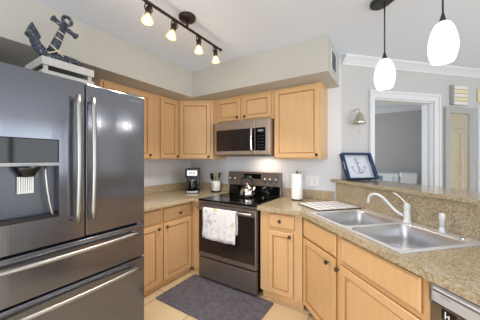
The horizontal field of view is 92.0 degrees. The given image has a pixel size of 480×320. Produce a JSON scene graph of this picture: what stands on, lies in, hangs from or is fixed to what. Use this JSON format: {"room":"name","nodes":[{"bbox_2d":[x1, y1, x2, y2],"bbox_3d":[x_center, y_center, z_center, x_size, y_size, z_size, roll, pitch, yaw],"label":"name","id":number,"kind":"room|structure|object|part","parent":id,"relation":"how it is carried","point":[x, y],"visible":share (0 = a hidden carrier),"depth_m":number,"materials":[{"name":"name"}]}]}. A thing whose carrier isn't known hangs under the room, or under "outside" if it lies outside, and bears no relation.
{"room":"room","nodes":[
{"label":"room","id":0,"kind":"room"},
{"bbox_2d":[144,159,190,186],"bbox_3d":[-2.232,0.125,1.559,0.120,2.490,5.440,0,0,32],"label":"wall","id":1,"kind":"structure","parent":0,"point":[155,170],"depth_m":3.28,"materials":[{"name":"white paint"}]},
{"bbox_2d":[92,79,153,158],"bbox_3d":[-1.300,-0.395,2.590,0.347,0.786,0.620,0,0,32],"label":"upper cabinet","id":2,"kind":"object","parent":1,"relation":"attached to","point":[148,97],"visible":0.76,"depth_m":2.68,"materials":[{"name":"brown wood"}]},
{"bbox_2d":[144,182,186,194],"bbox_3d":[-1.216,0.405,3.027,0.020,0.102,1.589,0,0,32],"label":"backsplash","id":3,"kind":"structure","parent":1,"relation":"attached to","point":[182,185],"depth_m":3.25,"materials":[{"name":"beige stone"}]},
{"bbox_2d":[154,94,178,158],"bbox_3d":[-1.035,-0.395,3.008,0.347,0.786,0.366,0,0,32],"label":"upper cabinet","id":4,"kind":"object","parent":1,"relation":"attached to","point":[165,108],"visible":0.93,"depth_m":2.91,"materials":[{"name":"brown wood"}]},
{"bbox_3d":[-0.904,-0.388,2.966,0.020,0.748,0.280,0,0,32],"label":"door","id":5,"kind":"part","parent":4,"relation":"part of","materials":[{"name":"brown wood"}]},
{"bbox_2d":[166,174,169,181],"bbox_3d":[-1.031,0.270,3.331,0.008,0.120,0.076,0,0,32],"label":"outlet plate","id":6,"kind":"object","parent":1,"relation":"attached to","point":[167,175],"visible":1,"depth_m":3.32,"materials":[{"name":"white plastic"}]},
{"bbox_2d":[0,0,338,99],"bbox_3d":[-1.276,-0.955,0.886,2.213,0.329,5.309,0,0,32],"label":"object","id":7,"kind":"structure","parent":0,"point":[111,58],"depth_m":2.23,"materials":[{"name":"grey paint"}]},
{"bbox_2d":[331,46,336,75],"bbox_3d":[0.924,-0.955,2.280,0.008,0.210,0.240,0,0,32],"label":"ceiling vent","id":8,"kind":"object","parent":7,"relation":"in","point":[333,55],"visible":1,"depth_m":2.27,"materials":[{"name":"white metal"}]},
{"bbox_2d":[144,267,315,319],"bbox_3d":[1.586,1.420,1.007,7.200,0.100,9.200,0,0,32],"label":"floor","id":9,"kind":"structure","parent":0,"point":[154,309],"depth_m":2.10,"materials":[{"name":"beige tile"}]},
{"bbox_2d":[0,62,143,319],"bbox_3d":[-1.386,0.442,1.629,1.114,1.852,0.935,0,0,32],"label":"refrigerator","id":10,"kind":"object","parent":9,"relation":"on","point":[72,151],"visible":1,"depth_m":1.34,"materials":[{"name":"grey metal"}]},
{"bbox_3d":[-1.099,-0.045,1.202,0.016,0.126,0.257,0,0,32],"label":"display panel","id":11,"kind":"part","parent":10,"relation":"part of","materials":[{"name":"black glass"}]},
{"bbox_3d":[-1.096,0.027,1.199,0.024,0.018,0.261,0,0,32],"label":"display trim","id":12,"kind":"part","parent":10,"relation":"part of","materials":[{"name":"grey metal"}]},
{"bbox_3d":[-1.119,0.002,1.214,0.070,0.936,0.521,0,0,32],"label":"door","id":13,"kind":"part","parent":10,"relation":"part of","materials":[{"name":"black metal"}]},
{"bbox_3d":[-1.050,0.178,1.274,0.045,0.277,0.018,0,0,-30],"label":"recess trim","id":14,"kind":"part","parent":10,"relation":"part of","materials":[{"name":"grey metal"}]},
{"bbox_2d":[25,55,93,84],"bbox_3d":[-1.256,-0.537,1.623,0.300,0.199,0.298,0,0,32],"label":"wooden crate","id":15,"kind":"object","parent":10,"relation":"on","point":[44,64],"visible":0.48,"depth_m":1.54,"materials":[{"name":"white wood"}]},
{"bbox_3d":[-1.333,-0.612,1.502,0.300,0.050,0.012,0,0,32],"label":"rail","id":16,"kind":"part","parent":15,"relation":"part of","materials":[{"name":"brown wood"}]},
{"bbox_2d":[24,15,82,66],"bbox_3d":[-1.214,-0.809,1.532,0.071,0.348,0.310,0,0,32],"label":"ornament","id":17,"kind":"object","parent":15,"relation":"on","point":[31,32],"visible":0.85,"depth_m":1.51,"materials":[{"name":"blue"}]},
{"bbox_3d":[-1.223,-0.708,1.526,0.062,0.147,0.259,0,0,32],"label":"arm","id":18,"kind":"part","parent":17,"relation":"part of"},
{"bbox_3d":[-1.256,-0.630,1.623,0.275,0.011,0.273,0,0,32],"label":"lid","id":19,"kind":"part","parent":15,"relation":"part of","materials":[{"name":"white wood"}]},
{"bbox_3d":[-1.135,-0.612,1.546,0.012,0.050,0.274,0,0,32],"label":"rail","id":20,"kind":"part","parent":15,"relation":"part of","materials":[{"name":"white wood"}]},
{"bbox_3d":[-1.135,-0.496,1.546,0.012,0.117,0.274,0,0,32],"label":"rail","id":21,"kind":"part","parent":15,"relation":"part of","materials":[{"name":"white wood"}]},
{"bbox_3d":[-1.179,-0.612,1.743,0.300,0.050,0.012,0,0,32],"label":"rail","id":22,"kind":"part","parent":15,"relation":"part of","materials":[{"name":"white wood"}]},
{"bbox_3d":[-1.008,1.028,1.389,0.070,0.583,0.935,0,0,32],"label":"drawer","id":23,"kind":"part","parent":10,"relation":"part of","materials":[{"name":"black metal"}]},
{"bbox_3d":[-1.008,0.606,1.389,0.070,0.239,0.935,0,0,32],"label":"drawer","id":24,"kind":"part","parent":10,"relation":"part of","materials":[{"name":"black metal"}]},
{"bbox_3d":[-0.947,-0.003,1.352,0.072,0.746,0.025,0,0,32],"label":"handle","id":25,"kind":"part","parent":10,"relation":"part of","materials":[{"name":"grey metal"}]},
{"bbox_3d":[-0.903,-0.003,1.421,0.072,0.746,0.025,0,0,32],"label":"handle","id":26,"kind":"part","parent":10,"relation":"part of","materials":[{"name":"grey metal"}]},
{"bbox_3d":[-0.866,0.002,1.612,0.070,0.936,0.406,0,0,32],"label":"door","id":27,"kind":"part","parent":10,"relation":"part of","materials":[{"name":"black metal"}]},
{"bbox_2d":[141,208,160,295],"bbox_3d":[-1.218,0.933,2.394,0.696,0.871,0.498,0,0,32],"label":"base cabinet","id":28,"kind":"object","parent":9,"relation":"on","point":[152,219],"visible":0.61,"depth_m":2.34,"materials":[{"name":"brown wood"}]},
{"bbox_3d":[-0.957,0.989,2.232,0.020,0.613,0.444,0,0,32],"label":"door","id":29,"kind":"part","parent":28,"relation":"part of","materials":[{"name":"brown wood"}]},
{"bbox_3d":[-0.957,0.595,2.232,0.020,0.134,0.444,0,0,32],"label":"drawer","id":30,"kind":"part","parent":28,"relation":"part of","materials":[{"name":"brown wood"}]},
{"bbox_2d":[144,182,232,211],"bbox_3d":[-0.872,0.425,2.821,0.823,0.142,1.609,0,0,32],"label":"countertop","id":31,"kind":"structure","parent":28,"relation":"on","point":[164,195],"depth_m":3.00,"materials":[{"name":"beige stone"}]},
{"bbox_2d":[185,168,199,192],"bbox_3d":[-0.649,0.288,3.184,0.190,0.335,0.256,0,0,-6],"label":"coffee maker","id":32,"kind":"object","parent":31,"relation":"on","point":[192,175],"visible":1,"depth_m":3.11,"materials":[{"name":"black plastic"}]},
{"bbox_3d":[-0.657,0.325,3.267,0.180,0.190,0.090,0,0,-6],"label":"water tank","id":33,"kind":"part","parent":32,"relation":"part of","materials":[{"name":"black plastic"}]},
{"bbox_2d":[211,180,220,191],"bbox_3d":[-0.337,0.378,3.240,0.134,0.155,0.134,0,0,32],"label":"utensil crock","id":34,"kind":"object","parent":31,"relation":"on","point":[215,185],"visible":0.97,"depth_m":3.19,"materials":[{"name":"white ceramic"}]},
{"bbox_2d":[159,202,191,287],"bbox_3d":[-0.961,0.933,2.799,0.696,0.871,0.456,0,0,32],"label":"base cabinet","id":35,"kind":"object","parent":9,"relation":"on","point":[176,220],"visible":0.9,"depth_m":2.60,"materials":[{"name":"brown wood"}]},
{"bbox_3d":[-0.702,0.595,2.634,0.020,0.134,0.408,0,0,32],"label":"drawer","id":36,"kind":"part","parent":35,"relation":"part of","materials":[{"name":"brown wood"}]},
{"bbox_3d":[-0.702,0.989,2.634,0.020,0.613,0.408,0,0,32],"label":"door","id":37,"kind":"part","parent":35,"relation":"part of","materials":[{"name":"brown wood"}]},
{"bbox_2d":[192,201,200,271],"bbox_3d":[-0.372,0.933,3.007,0.175,0.871,0.522,0,0,32],"label":"base cabinet","id":38,"kind":"object","parent":9,"relation":"on","point":[195,212],"visible":0.16,"depth_m":2.80,"materials":[{"name":"brown wood"}]},
{"bbox_2d":[156,274,272,319],"bbox_3d":[-0.256,1.363,2.238,1.020,0.010,0.555,0,0,32],"label":"kitchen rug","id":39,"kind":"object","parent":9,"relation":"on","point":[201,298],"visible":1,"depth_m":2.21,"materials":[{"name":"grey fabric"}]},
{"bbox_2d":[197,171,281,294],"bbox_3d":[0.002,0.767,2.718,0.755,1.204,0.728,0,0,32],"label":"range","id":40,"kind":"object","parent":9,"relation":"on","point":[238,266],"visible":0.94,"depth_m":2.47,"materials":[{"name":"black metal"}]},
{"bbox_2d":[202,207,237,244],"bbox_3d":[-0.220,0.692,2.434,0.438,0.334,0.054,0,0,32],"label":"dish towel","id":41,"kind":"object","parent":40,"relation":"hanging from","point":[220,225],"visible":1,"depth_m":2.41,"materials":[{"name":"white fabric"}]},
{"bbox_3d":[-0.177,0.542,2.436,0.695,0.025,0.060,0,0,32],"label":"handle","id":42,"kind":"part","parent":40,"relation":"part of","materials":[{"name":"grey metal"}]},
{"bbox_3d":[-0.148,0.482,2.482,0.755,0.025,0.036,0,0,32],"label":"rail","id":43,"kind":"part","parent":40,"relation":"part of","materials":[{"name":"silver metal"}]},
{"bbox_3d":[-0.148,1.224,2.482,0.749,0.223,0.036,0,0,32],"label":"storage drawer","id":44,"kind":"part","parent":40,"relation":"part of","materials":[{"name":"grey metal"}]},
{"bbox_3d":[-0.149,0.800,2.479,0.749,0.596,0.042,0,0,32],"label":"oven door","id":45,"kind":"part","parent":40,"relation":"part of","materials":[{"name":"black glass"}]},
{"bbox_2d":[198,192,279,206],"bbox_3d":[0.002,0.460,2.717,0.755,0.019,0.610,0,0,32],"label":"cooktop","id":46,"kind":"object","parent":40,"relation":"in","point":[231,199],"depth_m":2.60,"materials":[{"name":"black glass"}]},
{"bbox_2d":[240,175,255,197],"bbox_3d":[0.090,0.323,2.782,0.185,0.253,0.189,0,0,0],"label":"tea kettle","id":47,"kind":"object","parent":40,"relation":"on","point":[247,191],"visible":1,"depth_m":2.73,"materials":[{"name":"silver metal"}]},
{"bbox_3d":[0.085,0.274,2.789,0.191,0.156,0.022,0,0,32],"label":"handle","id":48,"kind":"part","parent":47,"relation":"part of","materials":[{"name":"black plastic"}]},
{"bbox_3d":[0.157,0.250,2.972,0.250,0.120,0.010,0,0,32],"label":"control panel","id":49,"kind":"part","parent":40,"relation":"part of","materials":[{"name":"black glass"}]},
{"bbox_2d":[261,211,303,309],"bbox_3d":[0.541,0.933,2.439,0.420,0.871,0.701,0,0,32],"label":"base cabinet","id":50,"kind":"object","parent":9,"relation":"on","point":[282,236],"visible":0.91,"depth_m":2.16,"materials":[{"name":"brown wood"}]},
{"bbox_3d":[0.381,0.975,2.174,0.246,0.590,0.020,0,0,32],"label":"door","id":51,"kind":"part","parent":50,"relation":"part of","materials":[{"name":"brown wood"}]},
{"bbox_3d":[0.385,0.583,2.172,0.254,0.130,0.020,0,0,32],"label":"drawer","id":52,"kind":"part","parent":50,"relation":"part of","materials":[{"name":"brown wood"}]},
{"bbox_2d":[303,218,432,319],"bbox_3d":[0.932,0.933,1.570,0.596,0.871,1.093,0,0,-13],"label":"base cabinet","id":53,"kind":"object","parent":9,"relation":"on","point":[343,279],"visible":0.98,"depth_m":1.43,"materials":[{"name":"brown wood"}]},
{"bbox_3d":[0.613,0.979,1.820,0.020,0.582,0.459,0,0,-13],"label":"door","id":54,"kind":"part","parent":53,"relation":"part of","materials":[{"name":"brown wood"}]},
{"bbox_2d":[257,188,479,305],"bbox_3d":[0.782,0.425,1.610,0.917,0.142,2.561,0,0,-13],"label":"countertop","id":55,"kind":"structure","parent":53,"relation":"on","point":[456,270],"depth_m":1.09,"materials":[{"name":"beige stone"}]},
{"bbox_2d":[298,201,360,210],"bbox_3d":[0.856,0.450,2.256,0.455,0.010,0.360,0,0,-16],"label":"drying mat","id":56,"kind":"object","parent":55,"relation":"on","point":[325,205],"visible":1,"depth_m":2.21,"materials":[{"name":"grey fabric"}]},
{"bbox_2d":[367,192,411,222],"bbox_3d":[1.131,0.350,1.760,0.101,0.197,0.300,0,0,-40],"label":"faucet","id":57,"kind":"object","parent":55,"relation":"on","point":[407,207],"visible":1,"depth_m":1.67,"materials":[{"name":"white metal"}]},
{"bbox_3d":[1.091,0.337,1.758,0.037,0.153,0.252,0,0,-41],"label":"spout","id":58,"kind":"part","parent":57,"relation":"part of","materials":[{"name":"white metal"}]},
{"bbox_3d":[1.183,0.288,1.716,0.020,0.072,0.129,0,0,-9],"label":"lever","id":59,"kind":"part","parent":57,"relation":"part of","materials":[{"name":"white metal"}]},
{"bbox_2d":[309,209,479,253],"bbox_3d":[0.958,0.531,1.600,0.567,0.182,0.875,0,0,-13],"label":"sink","id":60,"kind":"object","parent":55,"relation":"in","point":[390,232],"visible":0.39,"depth_m":1.57,"materials":[{"name":"silver metal"}]},
{"bbox_3d":[0.884,0.536,1.800,0.454,0.172,0.396,0,0,-13],"label":"bowl","id":61,"kind":"part","parent":60,"relation":"part of","materials":[{"name":"silver metal"}]},
{"bbox_3d":[0.976,0.536,1.385,0.454,0.172,0.391,0,0,-13],"label":"bowl","id":62,"kind":"part","parent":60,"relation":"part of","materials":[{"name":"silver metal"}]},
{"bbox_2d":[438,213,445,232],"bbox_3d":[1.244,0.389,1.428,0.038,0.120,0.038,0,0,-13],"label":"sprayer","id":63,"kind":"object","parent":60,"relation":"on","point":[441,216],"visible":1,"depth_m":1.42,"materials":[{"name":"white plastic"}]},
{"bbox_3d":[0.733,0.987,1.279,0.020,0.566,0.547,0,0,-13],"label":"door","id":64,"kind":"part","parent":53,"relation":"part of","materials":[{"name":"brown wood"}]},
{"bbox_2d":[376,172,397,181],"bbox_3d":[2.779,0.825,4.771,0.780,1.089,0.465,0,0,32],"label":"pillow","id":65,"kind":"object","parent":9,"relation":"on","point":[393,177],"visible":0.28,"depth_m":4.47,"materials":[{"name":"white fabric"}]},
{"bbox_3d":[2.853,0.795,4.457,0.140,0.950,0.014,0,0,32],"label":"door","id":66,"kind":"part","parent":65,"relation":"part of","materials":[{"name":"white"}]},
{"bbox_2d":[330,179,479,240],"bbox_3d":[1.451,0.794,1.543,0.420,1.149,2.219,0,0,-13],"label":"breakfast bar","id":67,"kind":"object","parent":9,"relation":"on","point":[461,207],"visible":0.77,"depth_m":1.62,"materials":[{"name":"beige stone"}]},
{"bbox_2d":[339,153,378,179],"bbox_3d":[1.260,0.073,2.455,0.355,0.287,0.161,0,0,-13],"label":"serving tray","id":68,"kind":"object","parent":67,"relation":"on","point":[356,166],"visible":1,"depth_m":2.46,"materials":[{"name":"wood"}]},
{"bbox_2d":[399,172,416,183],"bbox_3d":[3.046,0.809,4.217,0.255,1.119,0.415,0,0,32],"label":"pillow","id":69,"kind":"object","parent":9,"relation":"on","point":[404,177],"visible":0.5,"depth_m":4.06,"materials":[{"name":"white fabric"}]},
{"bbox_3d":[2.945,0.345,4.043,0.210,0.150,0.014,0,0,32],"label":"drawer","id":70,"kind":"part","parent":69,"relation":"part of","materials":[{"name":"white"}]},
{"bbox_2d":[429,283,479,319],"bbox_3d":[1.130,0.935,0.739,0.571,0.866,0.594,0,0,-13],"label":"dishwasher","id":71,"kind":"object","parent":9,"relation":"on","point":[440,297],"visible":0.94,"depth_m":0.89,"materials":[{"name":"silver plastic"}]},
{"bbox_3d":[0.790,0.553,0.962,0.004,0.070,0.012,0,0,-13],"label":"panel","id":72,"kind":"part","parent":71,"relation":"part of","materials":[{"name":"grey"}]},
{"bbox_3d":[0.877,0.927,0.683,0.040,0.685,0.594,0,0,-13],"label":"door","id":73,"kind":"part","parent":71,"relation":"part of","materials":[{"name":"silver metal"}]},
{"bbox_2d":[441,308,456,319],"bbox_3d":[0.807,0.614,0.896,0.003,0.043,0.053,0,0,-13],"label":"magnet","id":74,"kind":"object","parent":71,"relation":"attached to","point":[445,315],"visible":1,"depth_m":0.90,"materials":[{"name":"black plastic"}]},
{"bbox_2d":[34,0,479,108],"bbox_3d":[1.586,-1.170,1.007,7.200,0.100,9.200,0,0,32],"label":"ceiling","id":75,"kind":"structure","parent":0,"point":[240,28],"depth_m":1.93,"materials":[{"name":"white paint"}]},
{"bbox_2d":[142,0,221,61],"bbox_3d":[-0.437,-1.001,1.784,0.132,0.236,0.975,0,0,32],"label":"track light","id":76,"kind":"object","parent":75,"relation":"attached to","point":[185,17],"visible":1,"depth_m":1.77,"materials":[{"name":"brown metal"}]},
{"bbox_3d":[-0.600,-0.918,1.504,0.040,0.048,0.040,0,0,32],"label":"bulb","id":77,"kind":"part","parent":76,"relation":"part of","materials":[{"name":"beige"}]},
{"bbox_3d":[-0.500,-0.918,1.700,0.040,0.048,0.039,0,0,32],"label":"bulb","id":78,"kind":"part","parent":76,"relation":"part of","materials":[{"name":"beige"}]},
{"bbox_2d":[370,0,458,89],"bbox_3d":[1.044,-0.807,1.425,0.129,0.623,0.585,0,0,-13],"label":"pendant light","id":79,"kind":"object","parent":75,"relation":"hanging from","point":[443,43],"visible":1,"depth_m":1.24,"materials":[{"name":"white glass"}]},
{"bbox_3d":[1.003,-0.907,1.609,0.008,0.360,0.008,0,0,10],"label":"cord","id":80,"kind":"part","parent":79,"relation":"part of","materials":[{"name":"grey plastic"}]},
{"bbox_3d":[1.003,-0.594,1.609,0.129,0.196,0.129,0,0,-13],"label":"lamp shade","id":81,"kind":"part","parent":79,"relation":"part of","materials":[{"name":"white glass"}]},
{"bbox_3d":[1.085,-0.627,1.241,0.129,0.210,0.129,0,0,-13],"label":"lamp shade","id":82,"kind":"part","parent":79,"relation":"part of","materials":[{"name":"white glass"}]},
{"bbox_2d":[191,56,340,200],"bbox_3d":[0.189,0.125,3.172,2.240,2.490,0.120,0,0,32],"label":"wall","id":83,"kind":"structure","parent":0,"point":[330,168],"depth_m":2.74,"materials":[{"name":"white paint"}]},
{"bbox_2d":[178,100,225,158],"bbox_3d":[-0.642,-0.395,3.303,0.694,0.786,0.549,0,0,32],"label":"upper cabinet","id":84,"kind":"object","parent":83,"relation":"attached to","point":[196,129],"visible":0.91,"depth_m":3.08,"materials":[{"name":"brown wood"}]},
{"bbox_3d":[-0.598,-0.388,3.087,0.410,0.748,0.020,0,0,0],"label":"door","id":85,"kind":"part","parent":84,"relation":"part of","materials":[{"name":"brown wood"}]},
{"bbox_2d":[200,182,228,190],"bbox_3d":[-0.446,0.405,3.492,0.823,0.102,0.020,0,0,32],"label":"backsplash","id":86,"kind":"structure","parent":83,"relation":"attached to","point":[203,185],"depth_m":3.49,"materials":[{"name":"beige stone"}]},
{"bbox_2d":[213,90,273,124],"bbox_3d":[0.079,-0.625,2.963,0.882,0.326,0.350,0,0,32],"label":"upper cabinet","id":87,"kind":"object","parent":83,"relation":"attached to","point":[259,105],"visible":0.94,"depth_m":2.81,"materials":[{"name":"brown wood"}]},
{"bbox_3d":[-0.145,-0.620,2.946,0.347,0.273,0.020,0,0,32],"label":"door","id":88,"kind":"part","parent":87,"relation":"part of","materials":[{"name":"brown wood"}]},
{"bbox_2d":[215,118,273,156],"bbox_3d":[0.093,-0.246,2.894,0.761,0.419,0.451,0,0,32],"label":"microwave","id":89,"kind":"object","parent":87,"relation":"attached to","point":[255,137],"visible":0.98,"depth_m":2.71,"materials":[{"name":"silver metal"}]},
{"bbox_3d":[-0.068,-0.251,2.808,0.583,0.387,0.029,0,0,32],"label":"door","id":90,"kind":"part","parent":89,"relation":"part of","materials":[{"name":"silver metal"}]},
{"bbox_3d":[0.107,-0.041,2.917,0.721,0.008,0.320,0,0,32],"label":"panel","id":91,"kind":"part","parent":89,"relation":"part of","materials":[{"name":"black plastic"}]},
{"bbox_3d":[0.130,-0.225,2.634,0.023,0.283,0.052,0,0,32],"label":"handle","id":92,"kind":"part","parent":89,"relation":"part of","materials":[{"name":"silver metal"}]},
{"bbox_3d":[0.228,-0.228,2.601,0.129,0.260,0.003,0,0,32],"label":"control panel","id":93,"kind":"part","parent":89,"relation":"part of","materials":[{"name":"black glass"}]},
{"bbox_3d":[0.255,-0.251,2.603,0.176,0.387,0.029,0,0,32],"label":"panel","id":94,"kind":"part","parent":89,"relation":"part of","materials":[{"name":"silver metal"}]},
{"bbox_3d":[0.197,-0.620,2.729,0.368,0.273,0.020,0,0,32],"label":"door","id":95,"kind":"part","parent":87,"relation":"part of","materials":[{"name":"brown wood"}]},
{"bbox_2d":[274,82,327,158],"bbox_3d":[0.670,-0.395,2.588,0.515,0.786,0.350,0,0,32],"label":"upper cabinet","id":96,"kind":"object","parent":83,"relation":"attached to","point":[300,111],"visible":1,"depth_m":2.46,"materials":[{"name":"brown wood"}]},
{"bbox_2d":[284,188,333,200],"bbox_3d":[0.790,0.405,2.707,0.577,0.102,0.020,0,0,32],"label":"backsplash","id":97,"kind":"structure","parent":83,"relation":"attached to","point":[311,194],"depth_m":2.65,"materials":[{"name":"beige stone"}]},
{"bbox_2d":[305,176,317,186],"bbox_3d":[0.832,0.253,2.687,0.150,0.121,0.009,0,0,32],"label":"outlet plate","id":98,"kind":"object","parent":83,"relation":"attached to","point":[309,180],"visible":1,"depth_m":2.69,"materials":[{"name":"white plastic"}]},
{"bbox_2d":[375,110,421,184],"bbox_3d":[3.339,0.125,5.177,5.410,2.490,0.120,0,0,32],"label":"wall","id":99,"kind":"structure","parent":0,"point":[398,135],"depth_m":5.03,"materials":[{"name":"grey paint"}]},
{"bbox_2d":[375,105,421,113],"bbox_3d":[3.227,-1.073,5.132,5.250,0.092,0.074,0,0,32],"label":"trim","id":100,"kind":"structure","parent":99,"relation":"attached to","point":[416,107],"depth_m":5.00,"materials":[{"name":"white"}]},
{"bbox_2d":[341,56,479,186],"bbox_3d":[4.190,0.125,3.273,6.354,2.490,0.120,0,0,-13],"label":"wall","id":101,"kind":"structure","parent":0,"point":[356,81],"depth_m":2.59,"materials":[{"name":"grey paint"}]},
{"bbox_2d":[352,108,365,133],"bbox_3d":[1.266,-0.410,2.475,0.132,0.281,0.160,0,0,-13],"label":"bell","id":102,"kind":"object","parent":101,"relation":"attached to","point":[359,119],"visible":1,"depth_m":2.44,"materials":[{"name":"silver metal"}]},
{"bbox_2d":[353,111,365,124],"bbox_3d":[1.269,-0.446,2.461,0.132,0.138,0.132,0,0,-13],"label":"cup","id":103,"kind":"object","parent":102,"relation":"on","point":[359,119],"depth_m":2.43,"materials":[{"name":"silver metal"}]},
{"bbox_2d":[368,89,440,186],"bbox_3d":[1.914,0.297,2.750,0.995,2.145,0.157,0,0,-13],"label":"door frame","id":104,"kind":"structure","parent":101,"relation":"in","point":[430,103],"depth_m":2.78,"materials":[{"name":"white wood"}]},
{"bbox_2d":[342,53,479,78],"bbox_3d":[4.102,-1.073,3.153,6.118,0.092,0.074,0,0,-13],"label":"trim","id":105,"kind":"structure","parent":101,"relation":"attached to","point":[347,59],"depth_m":2.69,"materials":[{"name":"white wood"}]},
{"bbox_2d":[450,84,467,104],"bbox_3d":[2.690,-0.785,2.852,0.225,0.240,0.043,0,0,-13],"label":"sign","id":106,"kind":"object","parent":101,"relation":"attached to","point":[455,97],"visible":1,"depth_m":2.83,"materials":[{"name":"grey wood"}]},
{"bbox_3d":[2.590,-0.785,2.830,0.020,0.240,0.043,0,0,-13],"label":"rail","id":107,"kind":"part","parent":106,"relation":"part of","materials":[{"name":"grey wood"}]},
{"bbox_2d":[444,106,474,190],"bbox_3d":[2.711,0.090,2.864,0.460,1.460,0.028,0,0,-13],"label":"wall mirror","id":108,"kind":"object","parent":101,"relation":"attached to","point":[459,122],"visible":0.56,"depth_m":2.87,"materials":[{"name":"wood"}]},
{"bbox_3d":[2.708,0.090,2.873,0.308,1.308,0.010,0,0,-13],"label":"glass","id":109,"kind":"part","parent":108,"relation":"part of","materials":[{"name":"beige wood"}]},
{"bbox_2d":[475,107,479,190],"bbox_3d":[3.445,0.355,3.028,0.925,2.030,0.032,0,0,-13],"label":"door frame","id":110,"kind":"structure","parent":101,"relation":"in","point":[477,109],"depth_m":2.92,"materials":[{"name":"white wood"}]},
{"bbox_2d":[477,89,479,101],"bbox_3d":[3.146,-0.805,2.967,0.285,0.160,0.018,0,0,-13],"label":"plaque","id":111,"kind":"object","parent":101,"relation":"attached to","point":[478,90],"visible":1,"depth_m":2.93,"materials":[{"name":"beige wood"}]},
{"bbox_3d":[0.639,0.293,2.597,0.124,0.325,0.124,0,0,32],"label":"paper towel holder","id":112,"kind":"object","parent":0,"visible":0},
{"bbox_2d":[292,174,302,199],"bbox_3d":[0.639,0.303,2.597,0.120,0.276,0.120,0,0,32],"label":"paper towel roll","id":113,"kind":"object","parent":112,"relation":"on","point":[297,179],"visible":0.98,"depth_m":2.54,"materials":[{"name":"white paper"}]}
]}

